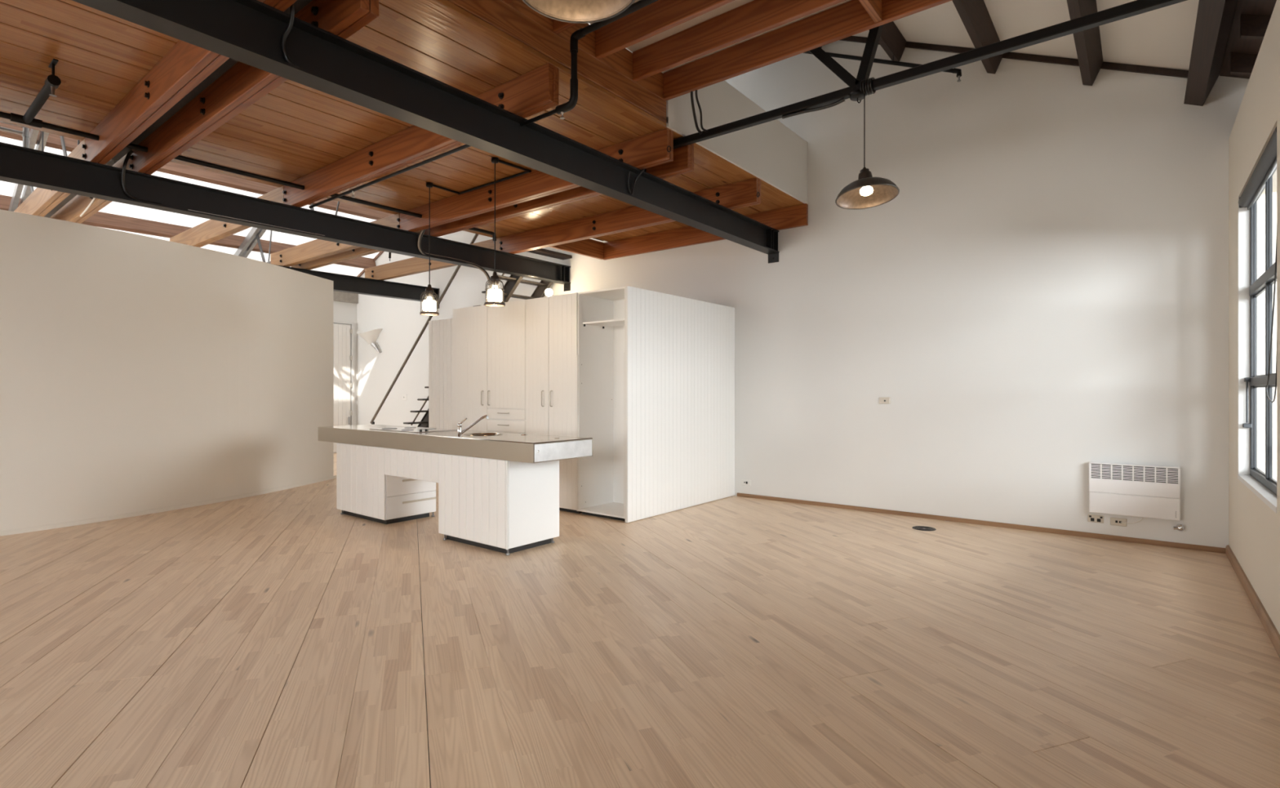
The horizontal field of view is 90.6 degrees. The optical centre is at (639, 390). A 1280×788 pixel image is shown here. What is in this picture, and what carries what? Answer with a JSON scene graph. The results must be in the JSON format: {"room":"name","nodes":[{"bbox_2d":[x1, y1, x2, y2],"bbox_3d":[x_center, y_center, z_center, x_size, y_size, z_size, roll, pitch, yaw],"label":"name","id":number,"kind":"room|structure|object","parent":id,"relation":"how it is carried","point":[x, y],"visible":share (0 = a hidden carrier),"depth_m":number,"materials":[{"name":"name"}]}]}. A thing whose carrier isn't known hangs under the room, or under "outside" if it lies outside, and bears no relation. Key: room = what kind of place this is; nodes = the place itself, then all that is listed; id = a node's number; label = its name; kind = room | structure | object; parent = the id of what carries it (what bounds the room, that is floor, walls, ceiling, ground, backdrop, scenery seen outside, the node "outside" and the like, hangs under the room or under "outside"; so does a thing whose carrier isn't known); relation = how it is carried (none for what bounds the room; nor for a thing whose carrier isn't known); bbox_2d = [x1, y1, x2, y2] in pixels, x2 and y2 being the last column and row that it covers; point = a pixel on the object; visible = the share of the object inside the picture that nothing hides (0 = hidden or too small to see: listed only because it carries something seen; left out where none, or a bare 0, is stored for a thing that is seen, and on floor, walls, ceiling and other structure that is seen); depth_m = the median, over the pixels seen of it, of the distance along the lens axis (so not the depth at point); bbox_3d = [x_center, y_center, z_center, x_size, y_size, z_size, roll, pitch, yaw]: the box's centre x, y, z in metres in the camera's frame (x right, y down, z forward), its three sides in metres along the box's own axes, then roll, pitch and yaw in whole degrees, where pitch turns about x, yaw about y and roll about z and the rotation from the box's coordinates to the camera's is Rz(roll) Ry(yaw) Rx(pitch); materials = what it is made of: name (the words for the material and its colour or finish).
{"room":"loft apartment","nodes":[
{"label":"loft apartment","id":0,"kind":"room"},
{"bbox_2d":[0,208,336,536],"bbox_3d":[-6.159,-0.165,6.238,1.122,2.970,7.293,0,0,33],"label":"wall partition","id":1,"kind":"structure","parent":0,"point":[140,375],"depth_m":6.77,"materials":[{"name":"beige paint"}]},
{"bbox_2d":[160,236,358,453],"bbox_3d":[-11.185,-0.730,7.573,0.260,4.300,16.390,0,0,38],"label":"wall","id":2,"kind":"structure","parent":0,"point":[344,304],"depth_m":13.65,"materials":[{"name":"white paint"}]},
{"bbox_2d":[333,320,354,452],"bbox_3d":[-6.485,-0.080,13.323,0.090,2.800,0.960,0,0,38],"label":"door","id":3,"kind":"structure","parent":2,"relation":"in","point":[343,334],"depth_m":13.50,"materials":[{"name":"white paint"}]},
{"bbox_2d":[234,0,1186,263],"bbox_3d":[-2.252,-3.663,7.485,13.824,3.264,0.145,0,0,38],"label":"roof truss","id":4,"kind":"object","parent":2,"relation":"attached to","point":[1135,7],"depth_m":4.38,"materials":[{"name":"black metal"}]},
{"bbox_2d":[782,97,844,118],"bbox_3d":[1.278,-2.082,4.690,0.482,0.040,0.024,0,0,38],"label":"power cable","id":5,"kind":"object","parent":4,"relation":"hanging from","point":[842,100],"visible":1,"depth_m":4.67,"materials":[{"name":"black rubber"}]},
{"bbox_2d":[835,89,899,209],"bbox_3d":[1.576,-1.708,4.399,0.420,0.783,0.421,0,0,38],"label":"pendant lamp","id":6,"kind":"object","parent":4,"relation":"hanging from","point":[868,191],"visible":1,"depth_m":4.44,"materials":[{"name":"metal"}]},
{"bbox_2d":[1183,0,1237,106],"bbox_3d":[-0.313,-2.492,-1.022,0.221,0.281,15.969,0,0,38],"label":"rafter","id":7,"kind":"structure","parent":4,"relation":"on","point":[1214,20],"depth_m":4.42,"materials":[{"name":"brown wood"}]},
{"bbox_2d":[0,22,590,276],"bbox_3d":[-8.401,-4.031,5.306,7.440,3.298,16.290,0,0,38],"label":"skylight","id":8,"kind":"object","parent":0,"point":[6,188],"depth_m":10.52,"materials":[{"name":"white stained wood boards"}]},
{"bbox_2d":[0,121,30,147],"bbox_3d":[-7.764,-2.600,4.692,0.059,0.361,4.719,0,0,38],"label":"pipe","id":9,"kind":"object","parent":8,"relation":"attached to","point":[25,134],"visible":0.66,"depth_m":6.49,"materials":[{"name":"metal"}]},
{"bbox_2d":[8,0,311,217],"bbox_3d":[-4.065,-3.697,5.195,13.824,3.197,0.145,0,0,38],"label":"joist","id":10,"kind":"object","parent":8,"relation":"attached to","point":[299,4],"visible":0.22,"depth_m":5.33,"materials":[{"name":"brown wood"}]},
{"bbox_2d":[522,0,635,23],"bbox_3d":[-0.206,-1.710,2.070,0.422,0.780,0.422,0,0,38],"label":"pendant lamp","id":11,"kind":"object","parent":10,"relation":"hanging from","point":[578,11],"visible":1,"depth_m":2.25,"materials":[{"name":"metal"}]},
{"bbox_2d":[0,194,376,268],"bbox_3d":[-10.549,-2.658,7.082,0.170,0.238,15.969,0,0,38],"label":"roof purlin","id":12,"kind":"structure","parent":8,"relation":"attached to","point":[100,219],"depth_m":10.38,"materials":[{"name":"brown wood"}]},
{"bbox_2d":[0,122,394,220],"bbox_3d":[-9.381,-3.299,6.157,0.170,0.238,15.969,0,0,38],"label":"roof purlin","id":13,"kind":"structure","parent":8,"relation":"attached to","point":[53,140],"depth_m":9.73,"materials":[{"name":"brown wood"}]},
{"bbox_2d":[0,0,804,241],"bbox_3d":[-3.289,-2.194,4.115,4.135,0.054,11.569,0,0,38],"label":"wood ceiling","id":14,"kind":"structure","parent":0,"point":[295,130],"depth_m":4.83,"materials":[{"name":"brown wood"}]},
{"bbox_2d":[0,58,496,243],"bbox_3d":[-4.529,-2.043,4.111,1.086,0.246,9.824,0,0,38],"label":"pipe","id":15,"kind":"object","parent":14,"relation":"hanging from","point":[52,82],"visible":0.83,"depth_m":5.04,"materials":[{"name":"black metal"}]},
{"bbox_2d":[419,182,439,315],"bbox_3d":[-2.195,-1.479,6.604,0.192,1.372,0.192,0,0,38],"label":"lamp","id":16,"kind":"object","parent":14,"relation":"hanging from","point":[428,304],"visible":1,"depth_m":6.57,"materials":[{"name":"glass"}]},
{"bbox_2d":[432,160,531,195],"bbox_3d":[-1.640,-2.152,6.411,1.155,0.025,0.398,0,0,38],"label":"conduit","id":17,"kind":"object","parent":14,"relation":"attached to","point":[527,171],"visible":1,"depth_m":6.49,"materials":[{"name":"black metal"}]},
{"bbox_2d":[484,156,505,306],"bbox_3d":[-1.351,-1.479,5.897,0.192,1.372,0.192,0,0,38],"label":"lamp","id":18,"kind":"object","parent":14,"relation":"hanging from","point":[494,295],"visible":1,"depth_m":5.87,"materials":[{"name":"glass"}]},
{"bbox_2d":[447,0,666,122],"bbox_3d":[-2.537,-2.399,1.763,0.050,0.392,8.815,0,0,38],"label":"beam","id":19,"kind":"structure","parent":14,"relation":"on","point":[613,73],"depth_m":4.39,"materials":[{"name":"brown wood"}]},
{"bbox_2d":[502,0,514,4],"bbox_3d":[0.256,-2.487,3.028,2.758,0.215,0.045,0,0,38],"label":"joist","id":20,"kind":"object","parent":19,"relation":"attached to","point":[508,2],"visible":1,"depth_m":3.87,"materials":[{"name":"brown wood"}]},
{"bbox_2d":[552,18,577,33],"bbox_3d":[0.516,-2.487,3.357,2.758,0.215,0.045,0,0,38],"label":"joist","id":21,"kind":"object","parent":19,"relation":"attached to","point":[558,26],"visible":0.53,"depth_m":4.16,"materials":[{"name":"brown wood"}]},
{"bbox_2d":[595,0,734,59],"bbox_3d":[0.774,-2.487,3.682,2.758,0.215,0.045,0,0,38],"label":"joist","id":22,"kind":"object","parent":19,"relation":"attached to","point":[659,16],"visible":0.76,"depth_m":4.23,"materials":[{"name":"brown wood"}]},
{"bbox_2d":[589,0,850,72],"bbox_3d":[0.488,-2.606,3.322,2.760,0.019,2.615,0,0,38],"label":"board","id":23,"kind":"object","parent":19,"relation":"on","point":[735,3],"visible":0.02,"depth_m":4.50,"materials":[{"name":"brown wood"}]},
{"bbox_2d":[632,0,845,81],"bbox_3d":[1.035,-2.487,4.012,2.758,0.215,0.045,0,0,38],"label":"joist","id":24,"kind":"object","parent":19,"relation":"attached to","point":[755,17],"visible":1,"depth_m":4.37,"materials":[{"name":"brown wood"}]},
{"bbox_2d":[858,0,881,22],"bbox_3d":[1.431,-2.490,3.955,0.045,0.211,0.354,0,0,38],"label":"ceiling beam","id":25,"kind":"object","parent":24,"relation":"attached to","point":[873,7],"visible":1,"depth_m":3.99,"materials":[{"name":"brown wood"}]},
{"bbox_2d":[663,0,951,100],"bbox_3d":[1.285,-2.487,4.328,2.758,0.215,0.045,0,0,38],"label":"joist","id":26,"kind":"object","parent":19,"relation":"attached to","point":[850,18],"visible":1,"depth_m":4.50,"materials":[{"name":"brown wood"}]},
{"bbox_2d":[690,89,708,133],"bbox_3d":[0.464,-2.280,5.137,0.108,0.305,0.272,0,0,27],"label":"power cable","id":27,"kind":"object","parent":26,"relation":"hanging from","point":[699,131],"visible":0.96,"depth_m":5.14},
{"bbox_2d":[662,71,808,204],"bbox_3d":[1.064,-2.531,6.306,0.080,0.722,2.770,0,0,38],"label":"wall","id":28,"kind":"structure","parent":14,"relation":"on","point":[771,152],"depth_m":6.22,"materials":[{"name":"white paint"}]},
{"bbox_2d":[0,453,1279,787],"bbox_3d":[-5.620,1.380,3.168,14.455,0.120,16.390,0,0,38],"label":"floor","id":29,"kind":"structure","parent":0,"point":[283,638],"depth_m":3.11,"materials":[{"name":"brown wood"}]},
{"bbox_2d":[428,318,453,429],"bbox_3d":[-2.477,0.140,9.159,1.405,2.360,0.394,0,0,38],"label":"panel","id":30,"kind":"object","parent":29,"relation":"on","point":[440,331],"visible":0.21,"depth_m":9.24,"materials":[{"name":"white paint"}]},
{"bbox_2d":[336,442,559,555],"bbox_3d":[-1.974,0.938,6.145,2.794,0.764,0.585,0,0,38],"label":"kitchen island","id":31,"kind":"object","parent":29,"relation":"on","point":[507,507],"visible":1,"depth_m":5.48,"materials":[{"name":"white paint"}]},
{"bbox_2d":[318,424,592,462],"bbox_3d":[-1.986,0.475,6.205,3.527,0.160,0.672,0,0,38],"label":"island countertop","id":32,"kind":"structure","parent":31,"relation":"on","point":[513,446],"depth_m":5.49,"materials":[{"name":"silver metal"}]},
{"bbox_2d":[369,426,457,432],"bbox_3d":[-2.322,0.388,6.507,0.880,0.024,0.480,0,0,38],"label":"cooktop","id":33,"kind":"object","parent":32,"relation":"in","point":[415,429],"visible":0.98,"depth_m":6.39,"materials":[{"name":"silver metal"}]},
{"bbox_2d":[456,414,488,436],"bbox_3d":[-1.462,0.305,5.520,0.278,0.190,0.072,0,0,1],"label":"mixer tap","id":34,"kind":"object","parent":32,"relation":"on","point":[460,432],"visible":1,"depth_m":5.53,"materials":[{"name":"silver metal"}]},
{"bbox_2d":[463,432,502,435],"bbox_3d":[-1.432,0.468,5.795,0.354,0.144,0.354,0,0,38],"label":"sink","id":35,"kind":"object","parent":32,"relation":"in","point":[474,433],"depth_m":5.92,"materials":[{"name":"silver metal"}]},
{"bbox_2d":[369,233,572,427],"bbox_3d":[-2.918,-0.490,10.466,3.921,3.731,1.112,0,0,38],"label":"staircase","id":36,"kind":"structure","parent":29,"relation":"on","point":[513,282],"depth_m":9.84,"materials":[{"name":"black metal"}]},
{"bbox_2d":[453,293,582,513],"bbox_3d":[-0.836,0.138,8.203,3.405,2.365,2.146,0,0,38],"label":"tall cabinet","id":37,"kind":"object","parent":29,"relation":"on","point":[514,363],"visible":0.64,"depth_m":7.29,"materials":[{"name":"white wood"}]},
{"bbox_2d":[544,288,552,296],"bbox_3d":[-1.385,-1.289,9.515,0.165,0.492,0.120,0,0,38],"label":"globe light","id":38,"kind":"object","parent":37,"relation":"on","point":[548,292],"visible":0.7,"depth_m":9.46,"materials":[{"name":"beige glass"}]},
{"bbox_2d":[576,286,625,520],"bbox_3d":[-0.229,0.138,6.774,0.676,2.365,0.599,0,0,38],"label":"wardrobe","id":39,"kind":"object","parent":29,"relation":"on","point":[600,313],"visible":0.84,"depth_m":7.00,"materials":[{"name":"white wood"}]},
{"bbox_2d":[582,318,624,326],"bbox_3d":[-0.252,-0.725,6.739,0.636,0.018,0.365,0,0,38],"label":"shelf","id":40,"kind":"object","parent":39,"relation":"attached to","point":[614,322],"depth_m":6.77,"materials":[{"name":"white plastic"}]},
{"bbox_2d":[625,285,734,522],"bbox_3d":[0.522,0.136,7.145,0.032,2.361,2.123,0,0,38],"label":"end panel","id":41,"kind":"object","parent":29,"relation":"on","point":[680,351],"visible":1,"depth_m":6.98,"materials":[{"name":"white paint"}]},
{"bbox_2d":[911,525,936,530],"bbox_3d":[2.719,1.317,6.064,0.212,0.005,0.212,0,0,38],"label":"floor vent","id":42,"kind":"object","parent":29,"relation":"in","point":[917,527],"visible":1,"depth_m":6.06,"materials":[{"name":"black metal"}]},
{"bbox_2d":[356,40,1248,547],"bbox_3d":[-0.401,-2.280,9.361,14.950,7.400,0.200,0,0,38],"label":"wall","id":43,"kind":"structure","parent":0,"point":[1041,295],"depth_m":6.27,"materials":[{"name":"white paint"}]},
{"bbox_2d":[0,142,570,291],"bbox_3d":[-6.082,-1.732,3.546,0.150,0.373,15.970,0,0,38],"label":"steel beam","id":44,"kind":"structure","parent":43,"relation":"attached to","point":[20,165],"depth_m":6.21,"materials":[{"name":"black metal"}]},
{"bbox_2d":[121,150,161,204],"bbox_3d":[-4.387,-1.875,5.585,0.111,0.426,0.290,0,0,38],"label":"power cable","id":45,"kind":"object","parent":44,"relation":"on","point":[124,166],"visible":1,"depth_m":5.49,"materials":[{"name":"black rubber"}]},
{"bbox_2d":[13,0,297,217],"bbox_3d":[-4.605,-2.043,5.352,7.735,0.246,0.120,0,0,38],"label":"joist","id":46,"kind":"object","parent":44,"relation":"on","point":[185,65],"visible":0.47,"depth_m":4.41,"materials":[{"name":"brown wood"}]},
{"bbox_2d":[49,0,378,223],"bbox_3d":[-4.406,-2.043,5.603,7.735,0.246,0.120,0,0,38],"label":"joist","id":47,"kind":"object","parent":44,"relation":"on","point":[242,85],"visible":0.62,"depth_m":4.41,"materials":[{"name":"brown wood"}]},
{"bbox_2d":[80,197,95,216],"bbox_3d":[-5.759,-1.930,6.611,0.663,0.116,0.019,0,0,38],"label":"power cable","id":48,"kind":"object","parent":47,"relation":"hanging from","point":[94,198],"visible":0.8,"depth_m":6.59,"materials":[{"name":"white plastic"}]},
{"bbox_2d":[187,208,324,235],"bbox_3d":[-3.792,-1.674,6.350,0.015,0.010,1.250,0,0,38],"label":"power cable","id":49,"kind":"object","parent":44,"relation":"on","point":[188,209],"visible":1,"depth_m":6.25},
{"bbox_2d":[169,62,559,247],"bbox_3d":[-3.611,-2.043,6.607,7.735,0.246,0.120,0,0,38],"label":"joist","id":50,"kind":"object","parent":44,"relation":"on","point":[536,91],"visible":0.79,"depth_m":5.44,"materials":[{"name":"brown wood"}]},
{"bbox_2d":[308,0,657,208],"bbox_3d":[-1.084,-2.107,4.713,5.950,0.541,0.054,0,0,38],"label":"pipe","id":51,"kind":"object","parent":50,"relation":"attached to","point":[580,33],"visible":1,"depth_m":4.19,"materials":[{"name":"black metal"}]},
{"bbox_2d":[417,229,492,288],"bbox_3d":[-2.351,-1.577,8.146,0.108,1.035,1.097,0,0,38],"label":"cable bundle","id":52,"kind":"object","parent":44,"relation":"hanging from","point":[422,232],"visible":0.77,"depth_m":8.06,"materials":[{"name":"black rubber"}]},
{"bbox_2d":[270,128,673,266],"bbox_3d":[-2.782,-2.043,7.640,7.754,0.246,0.120,0,0,38],"label":"joist","id":53,"kind":"object","parent":44,"relation":"on","point":[655,148],"visible":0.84,"depth_m":6.62,"materials":[{"name":"brown wood"}]},
{"bbox_2d":[627,168,644,195],"bbox_3d":[-0.036,-1.803,5.478,0.160,0.262,0.060,0,0,-24],"label":"power cable","id":54,"kind":"object","parent":53,"relation":"hanging from","point":[642,170],"visible":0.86,"depth_m":5.48,"materials":[{"name":"black rubber"}]},
{"bbox_2d":[291,143,693,269],"bbox_3d":[-2.597,-2.043,7.889,7.735,0.246,0.120,0,0,38],"label":"joist","id":55,"kind":"object","parent":44,"relation":"on","point":[682,162],"visible":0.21,"depth_m":6.78,"materials":[{"name":"brown wood"}]},
{"bbox_2d":[364,177,760,279],"bbox_3d":[-1.820,-2.043,8.855,7.754,0.246,0.120,0,0,38],"label":"joist","id":56,"kind":"object","parent":44,"relation":"on","point":[746,193],"visible":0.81,"depth_m":7.94,"materials":[{"name":"brown wood"}]},
{"bbox_2d":[275,264,439,308],"bbox_3d":[-8.779,-1.732,5.682,0.150,0.373,15.970,0,0,38],"label":"steel beam","id":57,"kind":"structure","parent":43,"relation":"attached to","point":[341,282],"depth_m":10.92,"materials":[{"name":"black metal"}]},
{"bbox_2d":[356,328,382,353],"bbox_3d":[-5.724,-1.032,13.262,0.840,0.516,0.289,0,0,38],"label":"wall sconce","id":58,"kind":"object","parent":43,"relation":"attached to","point":[371,336],"visible":1,"depth_m":13.18,"materials":[{"name":"silver metal"}]},
{"bbox_2d":[356,251,383,276],"bbox_3d":[-3.349,-3.985,11.550,7.170,3.139,0.024,0,0,38],"label":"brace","id":59,"kind":"structure","parent":43,"relation":"attached to","point":[380,253],"depth_m":13.30,"materials":[{"name":"brown wood"}]},
{"bbox_2d":[402,394,406,399],"bbox_3d":[-4.689,0.130,12.620,0.140,0.120,0.014,0,0,38],"label":"light switch","id":60,"kind":"object","parent":43,"relation":"attached to","point":[404,396],"visible":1,"depth_m":12.62,"materials":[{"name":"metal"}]},
{"bbox_2d":[71,0,779,262],"bbox_3d":[-3.346,-1.732,1.380,0.150,0.373,15.970,0,0,38],"label":"steel beam","id":61,"kind":"structure","parent":43,"relation":"attached to","point":[248,32],"depth_m":3.81,"materials":[{"name":"black metal"}]},
{"bbox_2d":[280,2,298,66],"bbox_3d":[-1.528,-1.904,3.572,0.109,0.473,0.896,0,0,38],"label":"power cable","id":62,"kind":"object","parent":61,"relation":"on","point":[290,25],"visible":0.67,"depth_m":3.25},
{"bbox_2d":[603,203,808,259],"bbox_3d":[0.704,-2.043,8.312,3.145,0.246,0.047,0,0,38],"label":"joist","id":63,"kind":"object","parent":61,"relation":"on","point":[793,216],"visible":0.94,"depth_m":8.38,"materials":[{"name":"brown wood"}]},
{"bbox_2d":[549,238,603,259],"bbox_3d":[-0.872,-2.043,8.859,0.045,0.246,1.048,0,0,38],"label":"joist","id":64,"kind":"object","parent":63,"relation":"attached to","point":[589,247],"depth_m":8.95,"materials":[{"name":"brown wood"}]},
{"bbox_2d":[741,479,751,485],"bbox_3d":[1.319,1.139,7.863,0.130,0.070,0.014,0,0,38],"label":"power socket","id":65,"kind":"object","parent":43,"relation":"attached to","point":[744,482],"visible":1,"depth_m":7.86,"materials":[{"name":"white plastic"}]},
{"bbox_2d":[879,396,890,404],"bbox_3d":[2.636,0.105,6.820,0.120,0.070,0.014,0,0,38],"label":"outlet","id":66,"kind":"object","parent":43,"relation":"attached to","point":[882,400],"visible":1,"depth_m":6.81,"materials":[{"name":"white plastic"}]},
{"bbox_2d":[737,492,1225,553],"bbox_3d":[2.994,1.299,6.533,4.524,0.042,0.020,0,0,38],"label":"baseboard","id":67,"kind":"structure","parent":43,"relation":"attached to","point":[1153,542],"depth_m":6.10,"materials":[{"name":"brown wood"}]},
{"bbox_2d":[840,35,1188,78],"bbox_3d":[2.108,-4.052,7.230,6.550,3.004,0.024,0,0,38],"label":"trim","id":68,"kind":"structure","parent":43,"relation":"attached to","point":[1030,57],"depth_m":5.87,"materials":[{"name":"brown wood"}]},
{"bbox_2d":[1087,514,1103,523],"bbox_3d":[4.083,1.147,5.675,0.117,0.067,0.014,0,0,38],"label":"power socket","id":69,"kind":"object","parent":43,"relation":"attached to","point":[1091,517],"visible":1,"depth_m":5.67,"materials":[{"name":"white plastic"}]},
{"bbox_2d":[1110,517,1126,526],"bbox_3d":[4.211,1.154,5.573,0.116,0.068,0.014,0,0,38],"label":"outlet","id":70,"kind":"object","parent":43,"relation":"attached to","point":[1113,521],"visible":1,"depth_m":5.57,"materials":[{"name":"beige plastic"}]},
{"bbox_2d":[1088,461,1180,520],"bbox_3d":[4.267,0.860,5.479,0.620,0.448,0.067,0,0,38],"label":"heater","id":71,"kind":"object","parent":43,"relation":"attached to","point":[1150,491],"visible":1,"depth_m":5.45,"materials":[{"name":"white metal"}]},
{"bbox_2d":[1088,463,1180,484],"bbox_3d":[4.253,0.716,5.461,0.620,0.131,0.017,0,0,38],"label":"grille","id":72,"kind":"object","parent":71,"relation":"attached to","point":[1122,473],"depth_m":5.45,"materials":[{"name":"white metal"}]},
{"bbox_2d":[1173,524,1184,530],"bbox_3d":[4.517,1.148,5.306,0.074,0.060,0.052,0,0,38],"label":"valve","id":73,"kind":"object","parent":43,"relation":"attached to","point":[1179,526],"visible":1,"depth_m":5.29,"materials":[{"name":"silver metal"}]},
{"bbox_2d":[852,0,1199,70],"bbox_3d":[-2.874,-4.112,0.929,6.660,3.057,16.290,0,0,38],"label":"ceiling","id":74,"kind":"structure","parent":0,"point":[1163,37],"depth_m":5.28,"materials":[{"name":"white paint"}]},
{"bbox_2d":[868,21,906,61],"bbox_3d":[-2.195,-3.599,0.468,0.150,0.213,15.969,0,0,38],"label":"rafter","id":75,"kind":"structure","parent":74,"relation":"attached to","point":[891,40],"depth_m":6.47,"materials":[{"name":"brown wood"}]},
{"bbox_2d":[803,50,961,82],"bbox_3d":[2.490,-3.459,6.702,1.661,0.857,0.048,0,0,38],"label":"pipe","id":76,"kind":"object","parent":75,"relation":"attached to","point":[958,71],"visible":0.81,"depth_m":6.59,"materials":[{"name":"black metal"}]},
{"bbox_2d":[951,0,1003,73],"bbox_3d":[-1.489,-3.194,-0.091,0.150,0.213,15.969,0,0,38],"label":"rafter","id":77,"kind":"structure","parent":74,"relation":"attached to","point":[975,15],"depth_m":5.48,"materials":[{"name":"brown wood"}]},
{"bbox_2d":[1066,0,1102,85],"bbox_3d":[-0.885,-2.848,-0.569,0.150,0.213,15.969,0,0,38],"label":"rafter","id":78,"kind":"structure","parent":74,"relation":"attached to","point":[1087,42],"depth_m":5.12,"materials":[{"name":"brown wood"}]},
{"bbox_2d":[1228,0,1279,634],"bbox_3d":[-0.095,-0.312,-1.207,0.240,3.464,15.990,0,0,38],"label":"wall","id":79,"kind":"structure","parent":0,"point":[1254,527],"depth_m":4.38,"materials":[{"name":"beige paint"}]},
{"bbox_2d":[1219,0,1276,79],"bbox_3d":[0.031,-2.147,-1.370,0.750,0.933,16.290,0,0,38],"label":"rafter","id":80,"kind":"object","parent":79,"relation":"attached to","point":[1251,18],"depth_m":4.50,"materials":[{"name":"brown wood"}]},
{"bbox_2d":[1225,544,1279,657],"bbox_3d":[-0.203,1.284,-1.135,0.020,0.072,15.969,0,0,38],"label":"baseboard","id":81,"kind":"structure","parent":79,"relation":"attached to","point":[1270,628],"depth_m":3.80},
{"bbox_2d":[1237,166,1276,513],"bbox_3d":[3.894,-0.388,3.923,0.134,2.055,1.666,0,0,38],"label":"window","id":82,"kind":"structure","parent":79,"relation":"in","point":[1250,287],"depth_m":4.53,"materials":[{"name":"grey metal"}]},
{"bbox_2d":[1238,126,1276,402],"bbox_3d":[3.878,-0.673,3.936,0.090,1.484,1.661,0,0,38],"label":"roller blind","id":83,"kind":"object","parent":82,"relation":"attached to","point":[1266,165],"visible":0.7,"depth_m":3.78,"materials":[{"name":"grey fabric"}]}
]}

